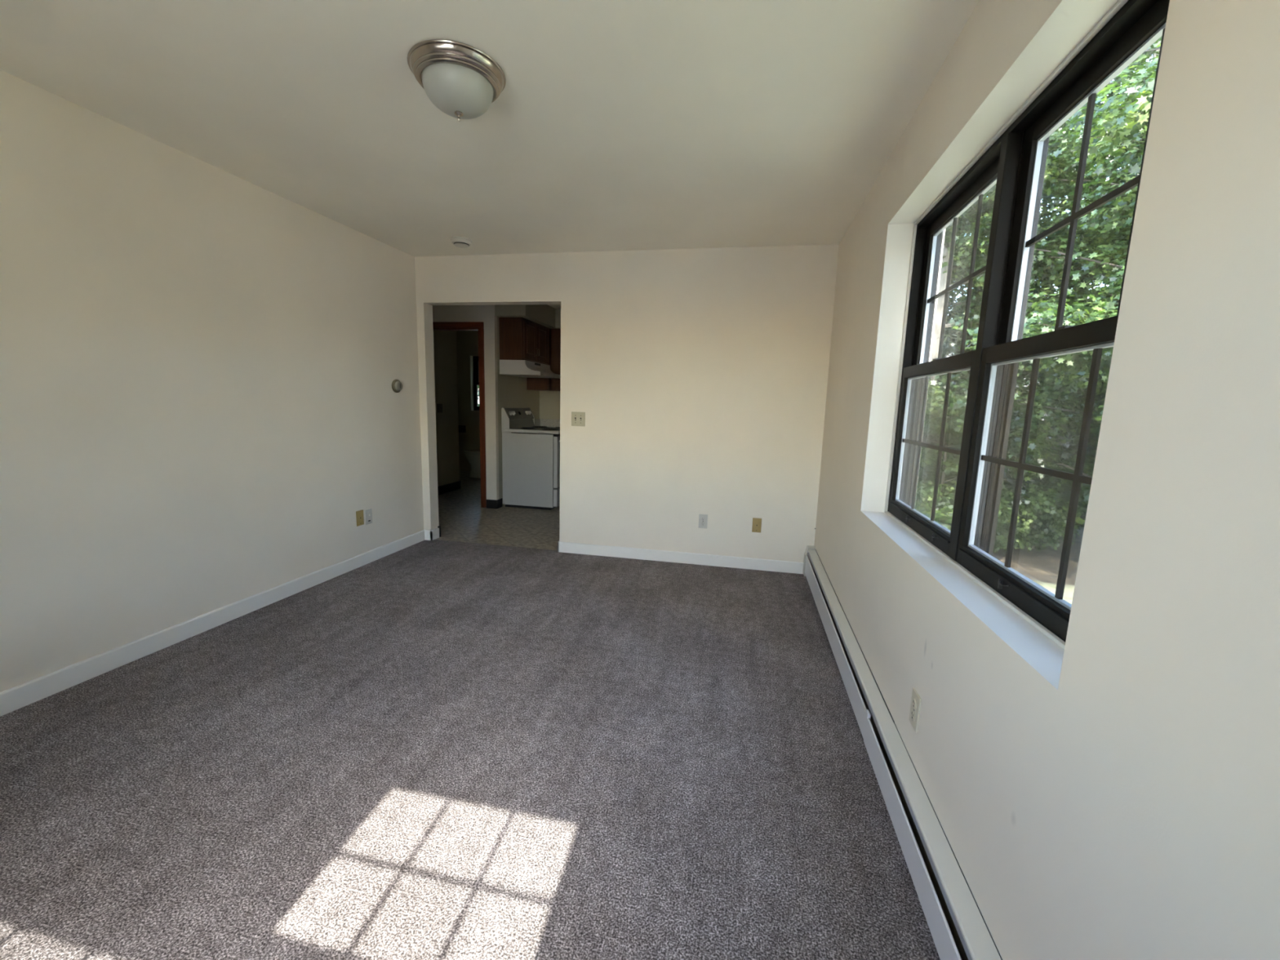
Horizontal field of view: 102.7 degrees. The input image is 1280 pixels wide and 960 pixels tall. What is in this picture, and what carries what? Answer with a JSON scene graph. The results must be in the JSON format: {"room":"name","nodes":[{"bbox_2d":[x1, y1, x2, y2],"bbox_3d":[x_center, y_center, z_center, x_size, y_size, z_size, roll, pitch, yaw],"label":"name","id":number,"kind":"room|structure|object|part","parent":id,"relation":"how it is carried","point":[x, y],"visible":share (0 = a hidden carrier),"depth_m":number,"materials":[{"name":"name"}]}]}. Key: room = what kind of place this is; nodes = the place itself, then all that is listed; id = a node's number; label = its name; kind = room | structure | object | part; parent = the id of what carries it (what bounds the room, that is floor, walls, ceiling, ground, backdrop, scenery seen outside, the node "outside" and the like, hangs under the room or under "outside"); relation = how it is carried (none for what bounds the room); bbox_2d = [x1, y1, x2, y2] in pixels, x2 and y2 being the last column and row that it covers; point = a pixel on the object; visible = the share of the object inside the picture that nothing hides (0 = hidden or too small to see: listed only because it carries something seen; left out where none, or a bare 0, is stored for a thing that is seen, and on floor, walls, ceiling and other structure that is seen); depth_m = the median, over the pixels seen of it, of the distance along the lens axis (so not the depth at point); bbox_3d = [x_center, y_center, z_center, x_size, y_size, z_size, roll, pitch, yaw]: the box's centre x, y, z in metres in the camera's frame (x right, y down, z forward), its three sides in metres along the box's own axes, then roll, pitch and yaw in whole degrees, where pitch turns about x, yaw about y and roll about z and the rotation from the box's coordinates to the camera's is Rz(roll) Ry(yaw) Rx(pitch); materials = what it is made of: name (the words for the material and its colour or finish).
{"room":"empty living room","nodes":[
{"label":"empty living room","id":0,"kind":"room"},
{"bbox_2d":[0,69,423,692],"bbox_3d":[-2.469,-0.235,2.261,0.150,2.710,4.879,3,9,11],"label":"wall","id":1,"kind":"structure","parent":0,"point":[200,408],"depth_m":2.52,"materials":[{"name":"beige paint"}]},
{"bbox_2d":[0,529,424,716],"bbox_3d":[-2.409,0.812,2.459,0.014,0.092,4.516,3,9,11],"label":"baseboard","id":2,"kind":"structure","parent":1,"relation":"attached to","point":[15,698],"depth_m":2.59,"materials":[{"name":"white paint"}]},
{"bbox_2d":[355,509,364,526],"bbox_3d":[-2.104,0.286,3.847,0.009,0.114,0.070,3,9,11],"label":"jack plate","id":3,"kind":"object","parent":1,"relation":"attached to","point":[359,514],"visible":1,"depth_m":3.84,"materials":[{"name":"brown"}]},
{"bbox_2d":[364,508,372,524],"bbox_3d":[-2.086,0.283,3.936,0.009,0.114,0.070,3,9,11],"label":"cable plate","id":4,"kind":"object","parent":1,"relation":"attached to","point":[368,513],"visible":1,"depth_m":3.93,"materials":[{"name":"beige plastic"}]},
{"bbox_2d":[391,379,402,392],"bbox_3d":[-1.965,-0.763,4.156,0.040,0.108,0.108,3,9,11],"label":"thermostat","id":5,"kind":"object","parent":1,"relation":"attached to","point":[397,386],"visible":1,"depth_m":4.13,"materials":[{"name":"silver metal"}]},
{"bbox_2d":[424,527,439,540],"bbox_3d":[-1.912,0.493,4.686,0.084,0.092,0.118,3,9,11],"label":"baseboard","id":6,"kind":"object","parent":1,"relation":"attached to","point":[432,535],"visible":1,"depth_m":4.63,"materials":[{"name":"white paint"}]},
{"bbox_2d":[433,330,459,486],"bbox_3d":[-2.844,-0.803,6.009,0.120,2.700,2.395,3,9,11],"label":"wall","id":7,"kind":"structure","parent":0,"point":[445,353],"depth_m":6.88,"materials":[{"name":"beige paint"}]},
{"bbox_2d":[436,403,442,412],"bbox_3d":[-2.626,-0.944,6.720,0.014,0.116,0.116,3,9,11],"label":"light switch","id":8,"kind":"object","parent":7,"relation":"attached to","point":[439,406],"visible":1,"depth_m":6.71,"materials":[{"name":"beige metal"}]},
{"bbox_2d":[437,480,461,494],"bbox_3d":[-2.811,0.235,6.155,0.010,0.114,2.403,3,9,11],"label":"baseboard","id":9,"kind":"structure","parent":7,"relation":"attached to","point":[455,486],"depth_m":7.03,"materials":[{"name":"black plastic"}]},
{"bbox_2d":[432,305,498,500],"bbox_3d":[-2.202,-0.792,6.061,1.120,2.700,0.110,3,9,11],"label":"wall","id":10,"kind":"structure","parent":0,"point":[485,313],"depth_m":5.86,"materials":[{"name":"beige paint"}]},
{"bbox_2d":[432,321,486,507],"bbox_3d":[-2.228,-0.760,6.064,0.910,2.134,0.134,3,9,11],"label":"door frame","id":11,"kind":"structure","parent":10,"relation":"in","point":[437,326],"depth_m":5.87,"materials":[{"name":"red wood"}]},
{"bbox_3d":[-2.209,-1.774,5.855,0.910,0.066,0.018,3,9,11],"label":"head casing","id":12,"kind":"part","parent":11,"relation":"part of","materials":[{"name":"red wood"}]},
{"bbox_3d":[-1.827,-0.694,5.931,0.064,2.068,0.018,3,9,11],"label":"casing","id":13,"kind":"part","parent":11,"relation":"part of","materials":[{"name":"red wood"}]},
{"bbox_2d":[486,497,502,508],"bbox_3d":[-1.743,0.276,6.125,0.138,0.104,0.138,3,9,11],"label":"baseboard","id":14,"kind":"structure","parent":10,"relation":"attached to","point":[491,504],"depth_m":6.06,"materials":[{"name":"black plastic"}]},
{"bbox_2d":[494,304,560,328],"bbox_3d":[0.168,-1.954,6.018,3.400,0.240,1.278,3,9,11],"label":"soffit","id":15,"kind":"object","parent":10,"relation":"attached to","point":[545,315],"depth_m":5.92,"materials":[{"name":"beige paint"}]},
{"bbox_2d":[456,330,479,471],"bbox_3d":[-2.486,-1.226,8.898,2.730,2.700,0.200,3,9,11],"label":"wall","id":16,"kind":"structure","parent":0,"point":[467,341],"depth_m":8.88,"materials":[{"name":"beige paint"}]},
{"bbox_2d":[458,425,466,432],"bbox_3d":[-3.137,-0.892,8.934,0.160,0.120,0.085,3,9,11],"label":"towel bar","id":17,"kind":"object","parent":16,"relation":"attached to","point":[462,428],"visible":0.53,"depth_m":8.95,"materials":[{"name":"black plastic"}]},
{"bbox_2d":[472,355,479,410],"bbox_3d":[-2.538,-1.666,8.887,0.720,0.930,0.100,3,9,11],"label":"window","id":18,"kind":"structure","parent":16,"relation":"in","point":[475,358],"depth_m":8.91,"materials":[{"name":"brown metal"}]},
{"bbox_3d":[-2.551,-1.449,8.887,0.676,0.481,0.032,3,9,11],"label":"sash","id":19,"kind":"part","parent":18,"relation":"part of","materials":[{"name":"brown metal"}]},
{"bbox_3d":[-2.531,-1.875,8.861,0.676,0.452,0.032,3,9,11],"label":"sash","id":20,"kind":"part","parent":18,"relation":"part of","materials":[{"name":"brown metal"}]},
{"bbox_2d":[0,471,940,959],"bbox_3d":[-1.664,0.693,4.533,6.260,0.250,8.870,3,9,11],"label":"floor","id":21,"kind":"structure","parent":0,"point":[435,749],"depth_m":1.73,"materials":[{"name":"grey carpet"}]},
{"bbox_2d":[463,448,480,478],"bbox_3d":[-2.478,-0.419,8.239,0.765,0.769,0.480,3,9,11],"label":"toilet","id":22,"kind":"object","parent":21,"relation":"on","point":[473,455],"visible":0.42,"depth_m":8.19,"materials":[{"name":"beige ceramic"}]},
{"bbox_3d":[-2.578,-0.440,8.257,0.550,0.016,0.386,3,9,11],"label":"seat","id":23,"kind":"part","parent":22,"relation":"part of","materials":[{"name":"white plastic"}]},
{"bbox_3d":[-2.580,-0.464,8.254,0.555,0.024,0.392,3,9,11],"label":"lid","id":24,"kind":"part","parent":22,"relation":"part of","materials":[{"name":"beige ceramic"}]},
{"bbox_2d":[501,407,559,510],"bbox_3d":[-1.199,-0.291,6.369,0.746,1.186,0.760,3,9,11],"label":"range","id":25,"kind":"object","parent":21,"relation":"on","point":[531,453],"visible":0.87,"depth_m":6.03,"materials":[{"name":"white metal"}]},
{"bbox_3d":[-1.352,-0.626,6.171,0.186,0.014,0.186,3,9,11],"label":"burner","id":26,"kind":"part","parent":25,"relation":"part of","materials":[{"name":"black metal"}]},
{"bbox_2d":[502,426,559,434],"bbox_3d":[-1.202,-0.618,6.323,0.695,0.038,0.760,3,9,11],"label":"cooktop","id":27,"kind":"object","parent":25,"relation":"in","point":[506,430],"depth_m":6.01,"materials":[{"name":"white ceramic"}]},
{"bbox_3d":[-1.280,-0.677,6.521,0.226,0.014,0.226,3,9,11],"label":"burner","id":28,"kind":"part","parent":25,"relation":"part of","materials":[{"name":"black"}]},
{"bbox_3d":[-1.068,-0.609,6.115,0.226,0.014,0.226,3,9,11],"label":"burner","id":29,"kind":"part","parent":25,"relation":"part of","materials":[{"name":"black metal"}]},
{"bbox_3d":[-0.924,0.162,6.378,0.046,0.205,0.740,3,9,11],"label":"storage drawer","id":30,"kind":"part","parent":25,"relation":"part of","materials":[{"name":"white metal"}]},
{"bbox_3d":[-0.911,-0.253,6.315,0.048,0.600,0.740,3,9,11],"label":"oven door","id":31,"kind":"part","parent":25,"relation":"part of","materials":[{"name":"white metal"}]},
{"bbox_2d":[0,0,978,308],"bbox_3d":[-1.520,-1.952,4.051,6.420,0.250,9.210,3,9,11],"label":"ceiling","id":32,"kind":"structure","parent":0,"point":[614,125],"depth_m":2.02,"materials":[{"name":"paint"}]},
{"bbox_2d":[407,39,506,121],"bbox_3d":[-0.654,-1.384,1.844,0.333,0.167,0.333,3,9,11],"label":"ceiling light","id":33,"kind":"object","parent":32,"relation":"attached to","point":[462,81],"visible":1,"depth_m":1.76,"materials":[{"name":"white glass"}]},
{"bbox_3d":[-0.654,-1.380,1.845,0.243,0.103,0.243,3,9,11],"label":"lamp shade","id":34,"kind":"part","parent":33,"relation":"part of","materials":[{"name":"white glass"}]},
{"bbox_2d":[450,235,472,248],"bbox_3d":[-1.323,-1.756,3.791,0.153,0.048,0.153,3,9,11],"label":"smoke detector","id":35,"kind":"object","parent":32,"relation":"attached to","point":[459,242],"visible":1,"depth_m":3.75,"materials":[{"name":"beige plastic"}]},
{"bbox_2d":[497,316,539,506],"bbox_3d":[-1.600,-0.859,6.628,0.170,2.700,1.350,3,9,11],"label":"wall","id":36,"kind":"structure","parent":0,"point":[513,393],"depth_m":6.21,"materials":[{"name":"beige paint"}]},
{"bbox_2d":[498,317,548,364],"bbox_3d":[-1.381,-1.667,6.209,0.328,0.473,0.752,3,9,11],"label":"upper cabinet","id":37,"kind":"object","parent":36,"relation":"attached to","point":[520,338],"visible":0.98,"depth_m":5.88,"materials":[{"name":"brown wood"}]},
{"bbox_2d":[499,360,560,378],"bbox_3d":[-1.303,-1.344,6.239,0.506,0.168,0.760,3,9,11],"label":"range hood","id":38,"kind":"object","parent":37,"relation":"attached to","point":[521,368],"visible":0.94,"depth_m":5.91,"materials":[{"name":"white metal"}]},
{"bbox_3d":[-1.291,-1.635,6.010,0.019,0.445,0.352,3,9,11],"label":"door","id":39,"kind":"part","parent":37,"relation":"part of","materials":[{"name":"brown wood"}]},
{"bbox_3d":[-1.218,-1.685,6.361,0.019,0.445,0.357,3,9,11],"label":"door","id":40,"kind":"part","parent":37,"relation":"part of","materials":[{"name":"brown wood"}]},
{"bbox_2d":[526,327,551,391],"bbox_3d":[-1.281,-1.591,6.801,0.302,0.792,0.402,3,9,11],"label":"upper cabinet","id":41,"kind":"object","parent":36,"relation":"attached to","point":[532,384],"visible":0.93,"depth_m":6.64,"materials":[{"name":"brown wood"}]},
{"bbox_3d":[-1.172,-1.562,6.629,0.019,0.765,0.080,3,9,11],"label":"door","id":42,"kind":"part","parent":41,"relation":"part of","materials":[{"name":"brown wood"}]},
{"bbox_2d":[539,391,559,419],"bbox_3d":[0.272,-0.840,6.877,3.400,2.700,0.120,3,9,11],"label":"wall","id":43,"kind":"structure","parent":0,"point":[549,401],"depth_m":7.10,"materials":[{"name":"beige paint"}]},
{"bbox_2d":[534,418,559,426],"bbox_3d":[-1.131,-0.757,6.901,0.655,0.104,0.420,3,9,11],"label":"backsplash","id":44,"kind":"structure","parent":43,"relation":"attached to","point":[538,422],"depth_m":7.11,"materials":[{"name":"beige"}]},
{"bbox_2d":[551,328,560,391],"bbox_3d":[-0.731,-1.566,6.742,0.836,0.792,0.301,3,9,11],"label":"upper cabinet","id":45,"kind":"object","parent":43,"relation":"attached to","point":[556,333],"visible":0.25,"depth_m":6.67,"materials":[{"name":"brown wood"}]},
{"bbox_3d":[-0.913,-1.555,6.636,0.370,0.765,0.019,3,9,11],"label":"door","id":46,"kind":"part","parent":45,"relation":"part of","materials":[{"name":"brown wood"}]},
{"bbox_2d":[414,244,839,562],"bbox_3d":[-0.260,-0.458,4.224,3.406,2.700,0.124,3,9,11],"label":"wall","id":47,"kind":"structure","parent":0,"point":[698,376],"depth_m":4.02,"materials":[{"name":"beige paint"}]},
{"bbox_2d":[571,411,585,426],"bbox_3d":[-0.508,-0.500,4.198,0.116,0.116,0.014,3,9,11],"label":"light switch","id":48,"kind":"object","parent":47,"relation":"attached to","point":[578,419],"visible":1,"depth_m":4.20,"materials":[{"name":"beige plastic"}]},
{"bbox_2d":[437,525,803,573],"bbox_3d":[-0.837,0.549,4.487,4.480,0.104,0.149,3,9,11],"label":"baseboard","id":49,"kind":"structure","parent":47,"relation":"attached to","point":[797,567],"depth_m":4.18,"materials":[{"name":"white paint"}]},
{"bbox_2d":[698,514,707,528],"bbox_3d":[0.507,0.332,4.110,0.070,0.114,0.009,3,9,11],"label":"power outlet","id":50,"kind":"object","parent":47,"relation":"attached to","point":[703,518],"visible":1,"depth_m":4.11,"materials":[{"name":"beige plastic"}]},
{"bbox_2d":[751,517,761,532],"bbox_3d":[0.920,0.356,4.028,0.070,0.114,0.009,3,9,11],"label":"jack plate","id":51,"kind":"object","parent":47,"relation":"attached to","point":[757,522],"visible":1,"depth_m":4.03,"materials":[{"name":"brown"}]},
{"bbox_2d":[813,0,1279,959],"bbox_3d":[1.463,-0.323,3.667,0.240,2.700,9.210,3,9,11],"label":"wall","id":52,"kind":"structure","parent":0,"point":[1113,793],"depth_m":0.77,"materials":[{"name":"beige paint"}]},
{"bbox_2d":[803,545,1003,959],"bbox_3d":[0.858,0.932,1.797,0.070,0.230,4.490,3,9,11],"label":"baseboard heater","id":53,"kind":"object","parent":52,"relation":"attached to","point":[958,928],"visible":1,"depth_m":1.49,"materials":[{"name":"white metal"}]},
{"bbox_3d":[1.065,0.784,2.911,0.016,0.152,2.045,3,9,11],"label":"panel","id":54,"kind":"part","parent":53,"relation":"part of","materials":[{"name":"white metal"}]},
{"bbox_3d":[0.882,0.942,1.752,0.004,0.209,4.410,3,9,11],"label":"plate","id":55,"kind":"part","parent":53,"relation":"part of","materials":[{"name":"white metal"}]},
{"bbox_3d":[0.621,1.107,0.783,0.016,0.119,2.380,3,9,11],"label":"panel","id":56,"kind":"part","parent":53,"relation":"part of","materials":[{"name":"white metal"}]},
{"bbox_2d":[909,687,921,733],"bbox_3d":[0.865,0.724,1.611,0.009,0.114,0.070,3,9,11],"label":"power outlet","id":57,"kind":"object","parent":52,"relation":"attached to","point":[916,700],"visible":1,"depth_m":1.60,"materials":[{"name":"beige plastic"}]},
{"bbox_2d":[911,710,915,721],"bbox_3d":[0.862,0.744,1.615,0.004,0.034,0.034,3,9,11],"label":"receptacle","id":58,"kind":"object","parent":57,"relation":"attached to","point":[913,712],"depth_m":1.61,"materials":[{"name":"white plastic"}]},
{"bbox_2d":[912,697,916,709],"bbox_3d":[0.863,0.704,1.609,0.004,0.034,0.034,3,9,11],"label":"receptacle","id":59,"kind":"object","parent":57,"relation":"attached to","point":[914,700],"depth_m":1.60,"materials":[{"name":"white plastic"}]},
{"bbox_2d":[884,0,1169,649],"bbox_3d":[1.108,-0.378,1.583,0.140,1.322,1.634,3,9,11],"label":"window","id":60,"kind":"structure","parent":52,"relation":"in","point":[1014,160],"depth_m":1.51,"materials":[{"name":"brown metal"}]},
{"bbox_3d":[1.213,-0.116,2.019,0.008,0.641,0.770,3,9,11],"label":"screen frame","id":61,"kind":"part","parent":60,"relation":"part of","materials":[{"name":"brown metal"}]},
{"bbox_3d":[1.144,-0.129,2.032,0.032,0.677,0.774,3,9,11],"label":"sash","id":62,"kind":"part","parent":60,"relation":"part of","materials":[{"name":"brown metal"}]},
{"bbox_3d":[1.200,-0.741,1.932,0.032,0.648,0.774,3,9,11],"label":"sash","id":63,"kind":"part","parent":60,"relation":"part of","materials":[{"name":"brown metal"}]},
{"bbox_3d":[1.049,-0.003,1.228,0.008,0.641,0.770,3,9,11],"label":"screen frame","id":64,"kind":"part","parent":60,"relation":"part of","materials":[{"name":"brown metal"}]},
{"bbox_3d":[0.980,-0.015,1.241,0.032,0.677,0.774,3,9,11],"label":"sash","id":65,"kind":"part","parent":60,"relation":"part of","materials":[{"name":"brown metal"}]},
{"bbox_3d":[0.986,-0.021,1.239,0.017,0.567,0.707,3,9,11],"label":"glass pane","id":66,"kind":"part","parent":60,"relation":"part of","materials":[{"name":"clear glass"}]},
{"bbox_3d":[1.036,-0.627,1.141,0.032,0.648,0.774,3,9,11],"label":"sash","id":67,"kind":"part","parent":60,"relation":"part of","materials":[{"name":"brown metal"}]},
{"label":"outside","id":68,"kind":"structure","parent":0,"visible":0},
{"bbox_2d":[477,351,1084,604],"bbox_3d":[15.481,-9.023,10.966,115.000,20.063,150.000,3,9,11],"label":"ground","id":69,"kind":"structure","parent":68,"point":[1042,566],"depth_m":7.78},
{"bbox_2d":[477,385,479,405],"bbox_3d":[-4.859,-5.795,13.158,6.680,11.765,6.306,10,12,43],"label":"tree","id":70,"kind":"object","parent":69,"relation":"on","point":[477,385],"visible":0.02,"depth_m":13.62,"materials":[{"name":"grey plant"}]},
{"bbox_2d":[917,435,959,510],"bbox_3d":[5.451,0.077,9.583,2.118,1.944,2.225,-2,9,-21],"label":"leafy shrub","id":71,"kind":"object","parent":69,"relation":"on","point":[931,436],"visible":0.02,"depth_m":9.44,"materials":[{"name":"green plant"}]},
{"bbox_2d":[914,480,1019,535],"bbox_3d":[4.598,0.655,7.612,1.933,1.233,1.639,-3,10,-30],"label":"leafy shrub","id":72,"kind":"object","parent":69,"relation":"on","point":[942,518],"visible":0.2,"depth_m":7.43,"materials":[{"name":"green plant"}]},
{"bbox_2d":[916,377,1049,508],"bbox_3d":[4.791,-0.179,7.929,2.248,2.884,2.074,2,9,1],"label":"tree","id":73,"kind":"object","parent":69,"relation":"on","point":[956,405],"visible":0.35,"depth_m":7.49,"materials":[{"name":"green plant"}]},
{"bbox_2d":[922,191,1056,475],"bbox_3d":[6.398,-4.669,10.636,4.177,11.000,4.482,2,9,-1],"label":"conifer tree","id":74,"kind":"object","parent":69,"relation":"on","point":[952,333],"visible":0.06,"depth_m":10.27,"materials":[{"name":"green plant"}]},
{"bbox_2d":[919,467,1082,554],"bbox_3d":[5.579,0.537,8.176,2.114,1.338,1.988,-4,10,-35],"label":"leafy shrub","id":75,"kind":"object","parent":69,"relation":"on","point":[1001,541],"visible":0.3,"depth_m":7.70,"materials":[{"name":"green plant"}]},
{"bbox_2d":[948,153,1057,449],"bbox_3d":[10.864,-8.132,15.275,7.171,15.043,6.635,3,9,11],"label":"conifer tree","id":76,"kind":"object","parent":69,"relation":"on","point":[949,355],"visible":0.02,"depth_m":15.36,"materials":[{"name":"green plant"}]},
{"bbox_2d":[920,146,1091,463],"bbox_3d":[5.495,-3.641,9.175,4.164,9.531,3.250,1,9,-6],"label":"maple tree","id":77,"kind":"object","parent":69,"relation":"on","point":[975,319],"visible":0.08,"depth_m":8.99,"materials":[{"name":"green plant"}]},
{"bbox_2d":[930,119,1111,454],"bbox_3d":[7.721,-5.470,12.330,6.680,11.765,6.306,7,10,29],"label":"tree","id":78,"kind":"object","parent":69,"relation":"on","point":[975,205],"visible":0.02,"depth_m":10.94,"materials":[{"name":"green plant"}]},
{"bbox_2d":[927,36,1161,506],"bbox_3d":[7.334,-3.206,6.659,6.244,9.523,6.792,4,9,16],"label":"maple tree","id":79,"kind":"object","parent":69,"relation":"on","point":[1117,120],"visible":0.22,"depth_m":7.10,"materials":[{"name":"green plant"}]},
{"bbox_2d":[1003,448,1096,551],"bbox_3d":[6.678,0.330,8.600,2.290,1.777,2.002,-6,11,-40],"label":"leafy shrub","id":80,"kind":"object","parent":69,"relation":"on","point":[1055,533],"visible":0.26,"depth_m":8.05,"materials":[{"name":"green plant"}]},
{"bbox_2d":[949,55,1152,479],"bbox_3d":[11.058,-6.403,12.942,8.192,12.958,7.379,-4,10,-32],"label":"tree","id":81,"kind":"object","parent":69,"relation":"on","point":[1051,175],"visible":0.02,"depth_m":12.63,"materials":[{"name":"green plant"}]},
{"bbox_2d":[942,39,1160,462],"bbox_3d":[9.378,-4.479,9.149,6.903,11.117,6.898,5,9,20],"label":"maple tree","id":82,"kind":"object","parent":69,"relation":"on","point":[1057,388],"visible":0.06,"depth_m":9.04,"materials":[{"name":"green plant"}]},
{"bbox_2d":[1008,434,1098,534],"bbox_3d":[7.860,0.111,9.209,2.282,1.974,2.194,-3,10,-29],"label":"leafy shrub","id":83,"kind":"object","parent":69,"relation":"on","point":[1062,448],"visible":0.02,"depth_m":9.19,"materials":[{"name":"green plant"}]},
{"bbox_2d":[1003,66,1151,529],"bbox_3d":[8.360,-3.569,7.840,4.320,10.088,3.982,-5,11,-39],"label":"conifer tree","id":84,"kind":"object","parent":69,"relation":"on","point":[1039,375],"visible":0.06,"depth_m":8.31,"materials":[{"name":"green plant"}]}
]}

